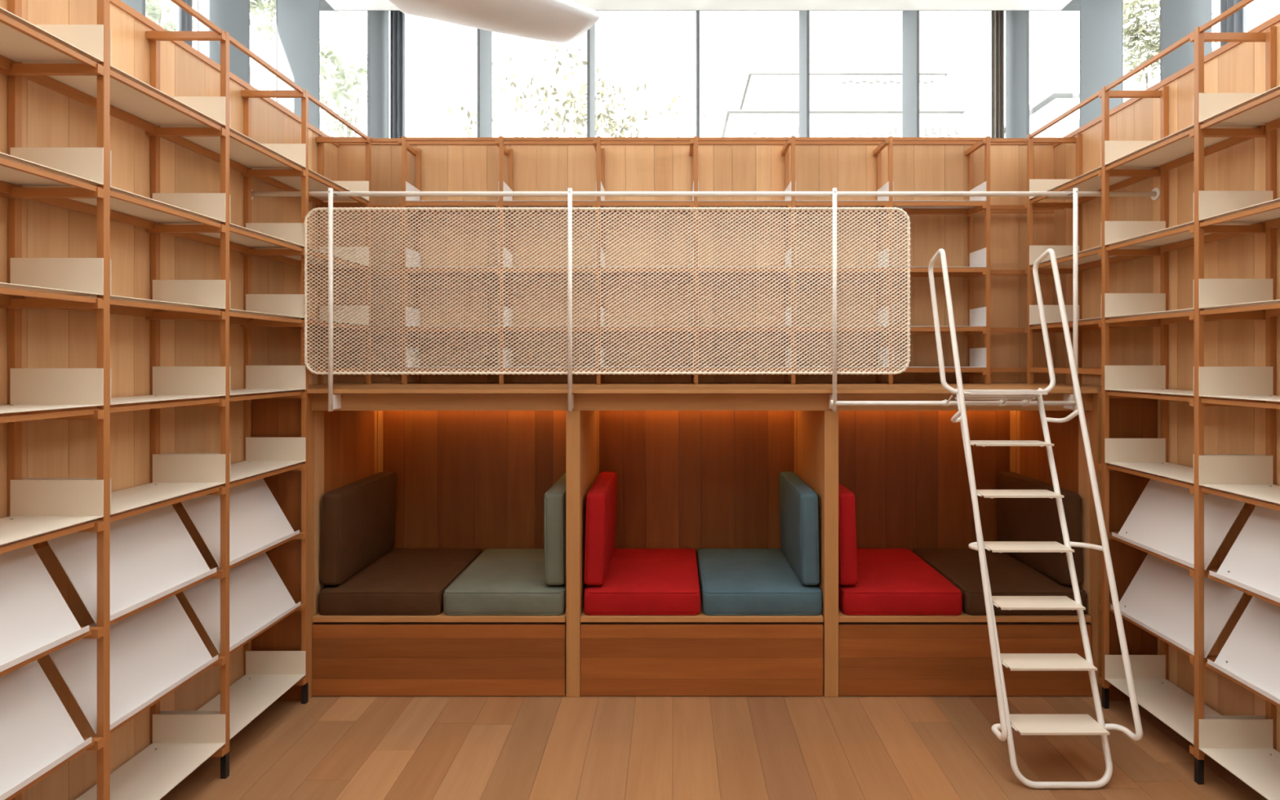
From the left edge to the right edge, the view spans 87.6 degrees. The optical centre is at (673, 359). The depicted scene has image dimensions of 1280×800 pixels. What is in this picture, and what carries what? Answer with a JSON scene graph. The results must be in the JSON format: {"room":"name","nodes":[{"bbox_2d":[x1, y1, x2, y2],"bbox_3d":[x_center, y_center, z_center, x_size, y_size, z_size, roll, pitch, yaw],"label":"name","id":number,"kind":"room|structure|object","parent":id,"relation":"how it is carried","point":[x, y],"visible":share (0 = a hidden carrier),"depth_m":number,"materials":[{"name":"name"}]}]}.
{"room":"library","nodes":[
{"label":"library","id":0,"kind":"room"},
{"bbox_2d":[0,0,339,799],"bbox_3d":[-2.716,0.177,1.700,0.808,3.362,7.800,0,0,0],"label":"wall","id":1,"kind":"structure","parent":0,"point":[51,338],"depth_m":2.86,"materials":[{"name":"brown wood"}]},
{"bbox_2d":[120,0,145,16],"bbox_3d":[-2.902,-2.192,3.456,0.315,1.500,0.022,0,0,0],"label":"trim","id":2,"kind":"structure","parent":1,"relation":"attached to","point":[139,6],"depth_m":3.44,"materials":[{"name":"grey concrete"}]},
{"bbox_2d":[197,0,199,51],"bbox_3d":[-3.072,-2.192,4.739,0.035,1.499,0.831,0,0,0],"label":"window","id":3,"kind":"structure","parent":1,"relation":"in","point":[197,0],"depth_m":4.32,"materials":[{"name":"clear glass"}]},
{"bbox_2d":[199,0,249,84],"bbox_3d":[-2.902,-2.192,4.311,0.315,1.500,0.022,0,0,0],"label":"trim","id":4,"kind":"structure","parent":1,"relation":"attached to","point":[232,16],"depth_m":4.30,"materials":[{"name":"grey concrete"}]},
{"bbox_2d":[275,0,277,102],"bbox_3d":[-3.072,-2.192,5.338,0.035,1.499,0.321,0,0,0],"label":"window","id":5,"kind":"structure","parent":1,"relation":"in","point":[276,0],"depth_m":5.18,"materials":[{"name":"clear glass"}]},
{"bbox_2d":[277,0,319,129],"bbox_3d":[-2.902,-2.192,5.166,0.315,1.500,0.022,0,0,0],"label":"column","id":6,"kind":"structure","parent":1,"relation":"attached to","point":[298,20],"depth_m":5.15,"materials":[{"name":"grey concrete"}]},
{"bbox_2d":[367,10,387,137],"bbox_3d":[-2.365,-2.192,5.338,0.022,1.500,0.325,0,0,0],"label":"trim","id":7,"kind":"structure","parent":1,"relation":"attached to","point":[377,20],"depth_m":5.31,"materials":[{"name":"grey paint"}]},
{"bbox_2d":[337,137,1054,548],"bbox_3d":[0.159,0.162,5.080,4.990,3.392,0.940,0,0,0],"label":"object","id":8,"kind":"structure","parent":0,"point":[446,166],"depth_m":4.62,"materials":[{"name":"brown wood"}]},
{"bbox_2d":[387,10,389,137],"bbox_3d":[-1.938,-2.192,5.508,0.851,1.499,0.035,0,0,0],"label":"window","id":9,"kind":"structure","parent":8,"relation":"in","point":[388,11],"depth_m":5.51,"materials":[{"name":"clear glass"}]},
{"bbox_2d":[476,28,491,137],"bbox_3d":[-1.512,-2.192,5.338,0.022,1.500,0.325,0,0,0],"label":"trim","id":10,"kind":"structure","parent":8,"relation":"attached to","point":[483,37],"depth_m":5.28,"materials":[{"name":"grey paint"}]},
{"bbox_2d":[491,31,492,137],"bbox_3d":[-1.085,-2.192,5.508,0.851,1.499,0.035,0,0,0],"label":"window","id":11,"kind":"structure","parent":8,"relation":"in","point":[491,32],"depth_m":5.51,"materials":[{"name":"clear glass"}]},
{"bbox_2d":[586,24,594,137],"bbox_3d":[-0.659,-2.192,5.338,0.022,1.500,0.325,0,0,0],"label":"trim","id":12,"kind":"structure","parent":8,"relation":"attached to","point":[590,33],"depth_m":5.22,"materials":[{"name":"grey paint"}]},
{"bbox_2d":[594,23,595,137],"bbox_3d":[-0.233,-2.192,5.508,0.851,1.499,0.035,0,0,0],"label":"window","id":13,"kind":"structure","parent":8,"relation":"in","point":[594,24],"depth_m":5.49,"materials":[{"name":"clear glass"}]},
{"bbox_2d":[695,10,699,137],"bbox_3d":[0.194,-2.192,5.338,0.022,1.500,0.325,0,0,0],"label":"trim","id":14,"kind":"structure","parent":8,"relation":"attached to","point":[697,12],"depth_m":5.17,"materials":[{"name":"grey paint"}]},
{"bbox_2d":[799,10,809,137],"bbox_3d":[1.047,-2.192,5.338,0.022,1.500,0.325,0,0,0],"label":"trim","id":15,"kind":"structure","parent":8,"relation":"attached to","point":[804,15],"depth_m":5.27,"materials":[{"name":"grey paint"}]},
{"bbox_2d":[902,10,919,137],"bbox_3d":[1.900,-2.192,5.338,0.022,1.500,0.325,0,0,0],"label":"trim","id":16,"kind":"structure","parent":8,"relation":"attached to","point":[910,19],"depth_m":5.31,"materials":[{"name":"grey paint"}]},
{"bbox_2d":[320,0,1079,10],"bbox_3d":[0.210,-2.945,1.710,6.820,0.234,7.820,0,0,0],"label":"ceiling","id":17,"kind":"structure","parent":0,"point":[1074,5],"depth_m":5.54,"materials":[{"name":"grey paint"}]},
{"bbox_2d":[175,0,192,47],"bbox_3d":[-2.997,-2.192,4.085,0.050,1.480,0.130,0,0,0],"label":"curtain","id":18,"kind":"object","parent":17,"relation":"hanging from","point":[184,20],"visible":0.11,"depth_m":4.07,"materials":[{"name":"grey fabric"}]},
{"bbox_2d":[390,10,404,137],"bbox_3d":[-2.246,-2.192,5.433,0.118,1.480,0.050,0,0,0],"label":"curtain","id":19,"kind":"object","parent":17,"relation":"hanging from","point":[397,18],"visible":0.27,"depth_m":5.43,"materials":[{"name":"grey fabric"}]},
{"bbox_2d":[386,0,599,43],"bbox_3d":[-1.224,-2.271,3.498,1.563,0.872,0.650,0,0,-40],"label":"pendant lamp","id":20,"kind":"object","parent":17,"relation":"hanging from","point":[563,21],"visible":1,"depth_m":3.61,"materials":[{"name":"white"}]},
{"bbox_2d":[991,10,1004,137],"bbox_3d":[2.643,-2.192,5.433,0.095,1.480,0.050,0,0,0],"label":"curtain","id":21,"kind":"object","parent":17,"relation":"hanging from","point":[997,16],"visible":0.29,"depth_m":5.43,"materials":[{"name":"grey fabric"}]},
{"bbox_2d":[1220,0,1245,46],"bbox_3d":[3.403,-2.192,4.055,0.050,1.480,0.150,0,0,0],"label":"curtain","id":22,"kind":"object","parent":17,"relation":"hanging from","point":[1236,22],"visible":0.24,"depth_m":4.05,"materials":[{"name":"grey fabric"}]},
{"bbox_2d":[160,693,1267,799],"bbox_3d":[0.200,1.888,1.700,6.800,0.060,7.800,0,0,0],"label":"floor","id":23,"kind":"structure","parent":0,"point":[326,747],"depth_m":3.17,"materials":[{"name":"brown wood"}]},
{"bbox_2d":[0,0,370,799],"bbox_3d":[-2.152,0.199,3.020,0.336,3.318,2.710,0,0,0],"label":"bookcase","id":24,"kind":"object","parent":23,"relation":"on","point":[128,569],"visible":0.97,"depth_m":2.71,"materials":[{"name":"brown wood"}]},
{"bbox_2d":[311,610,565,695],"bbox_3d":[-1.294,1.637,4.122,1.395,0.441,0.892,0,0,0],"label":"storage bench","id":25,"kind":"object","parent":23,"relation":"on","point":[442,654],"visible":0.73,"depth_m":3.68,"materials":[{"name":"brown wood"}]},
{"bbox_2d":[318,548,482,615],"bbox_3d":[-1.634,1.344,4.120,0.688,0.146,0.868,0,0,0],"label":"seat cushion","id":26,"kind":"object","parent":25,"relation":"on","point":[401,581],"visible":0.78,"depth_m":3.79,"materials":[{"name":"brown fabric"}]},
{"bbox_2d":[320,471,396,585],"bbox_3d":[-1.924,1.009,4.115,0.131,0.525,0.778,2,0,0],"label":"cushion","id":27,"kind":"object","parent":26,"relation":"on","point":[357,526],"visible":1,"depth_m":3.93,"materials":[{"name":"brown fabric"}]},
{"bbox_2d":[443,548,565,615],"bbox_3d":[-0.943,1.344,4.120,0.683,0.146,0.868,0,0,0],"label":"seat cushion","id":28,"kind":"object","parent":25,"relation":"on","point":[499,581],"visible":0.72,"depth_m":3.74,"materials":[{"name":"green fabric"}]},
{"bbox_2d":[543,472,565,585],"bbox_3d":[-0.670,1.008,4.115,0.134,0.525,0.778,-1,0,0],"label":"cushion","id":29,"kind":"object","parent":28,"relation":"on","point":[554,500],"visible":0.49,"depth_m":3.73,"materials":[{"name":"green fabric"}]},
{"bbox_2d":[580,588,823,695],"bbox_3d":[0.158,1.637,4.122,1.339,0.441,0.892,0,0,0],"label":"storage bench","id":30,"kind":"object","parent":23,"relation":"on","point":[701,654],"visible":0.76,"depth_m":3.68,"materials":[{"name":"brown wood"}]},
{"bbox_2d":[583,548,700,615],"bbox_3d":[-0.173,1.344,4.120,0.657,0.146,0.868,0,0,0],"label":"seat cushion","id":31,"kind":"object","parent":30,"relation":"on","point":[637,581],"visible":0.86,"depth_m":3.77,"materials":[{"name":"red fabric"}]},
{"bbox_2d":[583,471,617,585],"bbox_3d":[-0.441,1.009,4.115,0.132,0.525,0.778,2,0,0],"label":"cushion","id":32,"kind":"object","parent":31,"relation":"on","point":[601,499],"visible":1,"depth_m":3.73,"materials":[{"name":"red fabric"}]},
{"bbox_2d":[697,548,822,615],"bbox_3d":[0.497,1.344,4.120,0.674,0.146,0.868,0,0,0],"label":"seat cushion","id":33,"kind":"object","parent":30,"relation":"on","point":[733,581],"visible":0.82,"depth_m":3.78,"materials":[{"name":"blue fabric"}]},
{"bbox_2d":[779,471,819,585],"bbox_3d":[0.767,1.008,4.115,0.124,0.525,0.778,-1,0,0],"label":"cushion","id":34,"kind":"object","parent":33,"relation":"on","point":[798,503],"visible":1,"depth_m":3.79,"materials":[{"name":"blue fabric"}]},
{"bbox_2d":[251,382,1157,701],"bbox_3d":[0.159,1.008,4.111,4.956,1.699,1.014,0,0,0],"label":"platform","id":35,"kind":"object","parent":23,"relation":"on","point":[474,464],"visible":0.5,"depth_m":4.57,"materials":[{"name":"brown wood"}]},
{"bbox_2d":[333,136,1064,383],"bbox_3d":[0.159,-0.651,4.483,4.898,1.617,0.268,0,0,0],"label":"bookcase","id":36,"kind":"object","parent":35,"relation":"on","point":[979,261],"visible":0.7,"depth_m":4.35,"materials":[{"name":"brown wood"}]},
{"bbox_2d":[251,187,1159,411],"bbox_3d":[0.159,-0.334,3.617,4.961,1.217,0.124,0,0,0],"label":"guard rail","id":37,"kind":"object","parent":35,"relation":"attached to","point":[334,400],"visible":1,"depth_m":3.59,"materials":[{"name":"white metal"}]},
{"bbox_2d":[838,607,1091,695],"bbox_3d":[1.609,1.637,4.122,1.394,0.441,0.892,0,0,0],"label":"storage bench","id":38,"kind":"object","parent":23,"relation":"on","point":[878,655],"visible":0.67,"depth_m":3.68,"materials":[{"name":"brown wood"}]},
{"bbox_2d":[838,548,962,615],"bbox_3d":[1.275,1.344,4.120,0.675,0.146,0.868,0,0,0],"label":"seat cushion","id":39,"kind":"object","parent":38,"relation":"on","point":[891,581],"visible":0.79,"depth_m":3.74,"materials":[{"name":"red fabric"}]},
{"bbox_2d":[838,482,857,585],"bbox_3d":[0.977,1.009,4.115,0.124,0.525,0.778,-2,0,0],"label":"cushion","id":40,"kind":"object","parent":39,"relation":"on","point":[847,554],"visible":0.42,"depth_m":3.73,"materials":[{"name":"red fabric"}]},
{"bbox_2d":[912,548,1086,615],"bbox_3d":[1.961,1.344,4.120,0.683,0.146,0.868,0,0,0],"label":"seat cushion","id":41,"kind":"object","parent":38,"relation":"on","point":[1008,575],"visible":0.7,"depth_m":3.89,"materials":[{"name":"brown fabric"}]},
{"bbox_2d":[996,471,1082,585],"bbox_3d":[2.237,1.009,4.115,0.129,0.525,0.778,-1,0,0],"label":"cushion","id":42,"kind":"object","parent":41,"relation":"on","point":[1019,519],"visible":0.72,"depth_m":3.96,"materials":[{"name":"brown fabric"}]},
{"bbox_2d":[928,248,1142,788],"bbox_3d":[1.708,0.633,3.268,0.603,2.448,0.848,0,0,0],"label":"ladder","id":43,"kind":"object","parent":23,"relation":"on","point":[1025,724],"visible":1,"depth_m":3.13,"materials":[{"name":"white metal"}]},
{"bbox_2d":[1025,0,1279,799],"bbox_3d":[2.467,0.199,2.999,0.341,3.318,2.712,0,0,0],"label":"bookcase","id":44,"kind":"object","parent":23,"relation":"on","point":[1173,597],"visible":0.96,"depth_m":2.99,"materials":[{"name":"brown wood"}]},
{"bbox_2d":[1005,10,1029,137],"bbox_3d":[2.753,-2.192,5.338,0.022,1.500,0.325,0,0,0],"label":"column","id":45,"kind":"structure","parent":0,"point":[1017,22],"depth_m":5.31,"materials":[{"name":"grey concrete"}]},
{"bbox_2d":[1053,13,1279,752],"bbox_3d":[3.080,0.177,1.700,0.900,3.362,7.800,0,0,0],"label":"wall","id":46,"kind":"structure","parent":0,"point":[1234,67],"depth_m":3.41,"materials":[{"name":"brown wood"}]},
{"bbox_2d":[1080,0,1122,127],"bbox_3d":[3.312,-2.192,5.166,0.315,1.500,0.022,0,0,0],"label":"column","id":47,"kind":"structure","parent":46,"relation":"attached to","point":[1100,20],"depth_m":5.15,"materials":[{"name":"grey concrete"}]},
{"bbox_2d":[1122,0,1123,102],"bbox_3d":[3.478,-2.192,5.338,0.035,1.499,0.321,0,0,0],"label":"window","id":48,"kind":"structure","parent":46,"relation":"in","point":[1122,0],"depth_m":5.18,"materials":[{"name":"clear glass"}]},
{"bbox_2d":[1160,0,1211,81],"bbox_3d":[3.312,-2.192,4.311,0.315,1.500,0.022,0,0,0],"label":"trim","id":49,"kind":"structure","parent":46,"relation":"attached to","point":[1179,19],"depth_m":4.30,"materials":[{"name":"grey concrete"}]},
{"bbox_2d":[1211,0,1212,52],"bbox_3d":[3.478,-2.192,4.739,0.035,1.499,0.831,0,0,0],"label":"window","id":50,"kind":"structure","parent":46,"relation":"in","point":[1211,0],"depth_m":4.32,"materials":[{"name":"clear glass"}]},
{"label":"outside","id":51,"kind":"structure","parent":0,"visible":0},
{"bbox_3d":[0.000,2.058,20.000,120.000,0.200,120.000,0,0,0],"label":"ground","id":52,"kind":"structure","parent":51,"visible":0},
{"bbox_2d":[145,0,197,31],"bbox_3d":[-7.364,-2.006,9.066,1.802,7.934,1.694,0,0,11],"label":"tree","id":53,"kind":"object","parent":52,"relation":"on","point":[153,11],"visible":0.13,"depth_m":9.19,"materials":[{"name":"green plant"}]},
{"bbox_2d":[249,0,275,100],"bbox_3d":[-9.993,-4.155,16.042,2.039,12.230,1.945,0,0,-37],"label":"tree","id":54,"kind":"object","parent":52,"relation":"on","point":[270,6],"visible":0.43,"depth_m":16.02,"materials":[{"name":"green plant"}]},
{"bbox_2d":[267,10,367,137],"bbox_3d":[-5.784,-2.145,11.340,2.190,8.211,1.615,0,0,43],"label":"tree","id":55,"kind":"object","parent":52,"relation":"on","point":[325,53],"visible":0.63,"depth_m":11.40,"materials":[{"name":"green plant"}]},
{"bbox_2d":[447,41,705,137],"bbox_3d":[-1.609,-2.074,13.094,4.951,8.071,3.474,0,0,30],"label":"tree","id":56,"kind":"object","parent":52,"relation":"on","point":[571,101],"visible":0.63,"depth_m":12.77,"materials":[{"name":"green plant"}]},
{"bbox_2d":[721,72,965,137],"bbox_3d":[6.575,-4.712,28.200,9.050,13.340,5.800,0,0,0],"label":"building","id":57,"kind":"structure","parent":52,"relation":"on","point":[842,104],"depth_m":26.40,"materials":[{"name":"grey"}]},
{"bbox_2d":[990,84,1146,137],"bbox_3d":[15.900,-4.292,25.500,6.000,12.500,5.800,0,0,0],"label":"building","id":58,"kind":"structure","parent":52,"relation":"on","point":[1059,99],"depth_m":23.25,"materials":[{"name":"grey"}]},
{"bbox_2d":[1059,0,1219,102],"bbox_3d":[8.313,-2.875,11.639,2.800,9.671,2.382,0,0,-41],"label":"tree","id":59,"kind":"object","parent":52,"relation":"on","point":[1130,31],"visible":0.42,"depth_m":11.57,"materials":[{"name":"green plant"}]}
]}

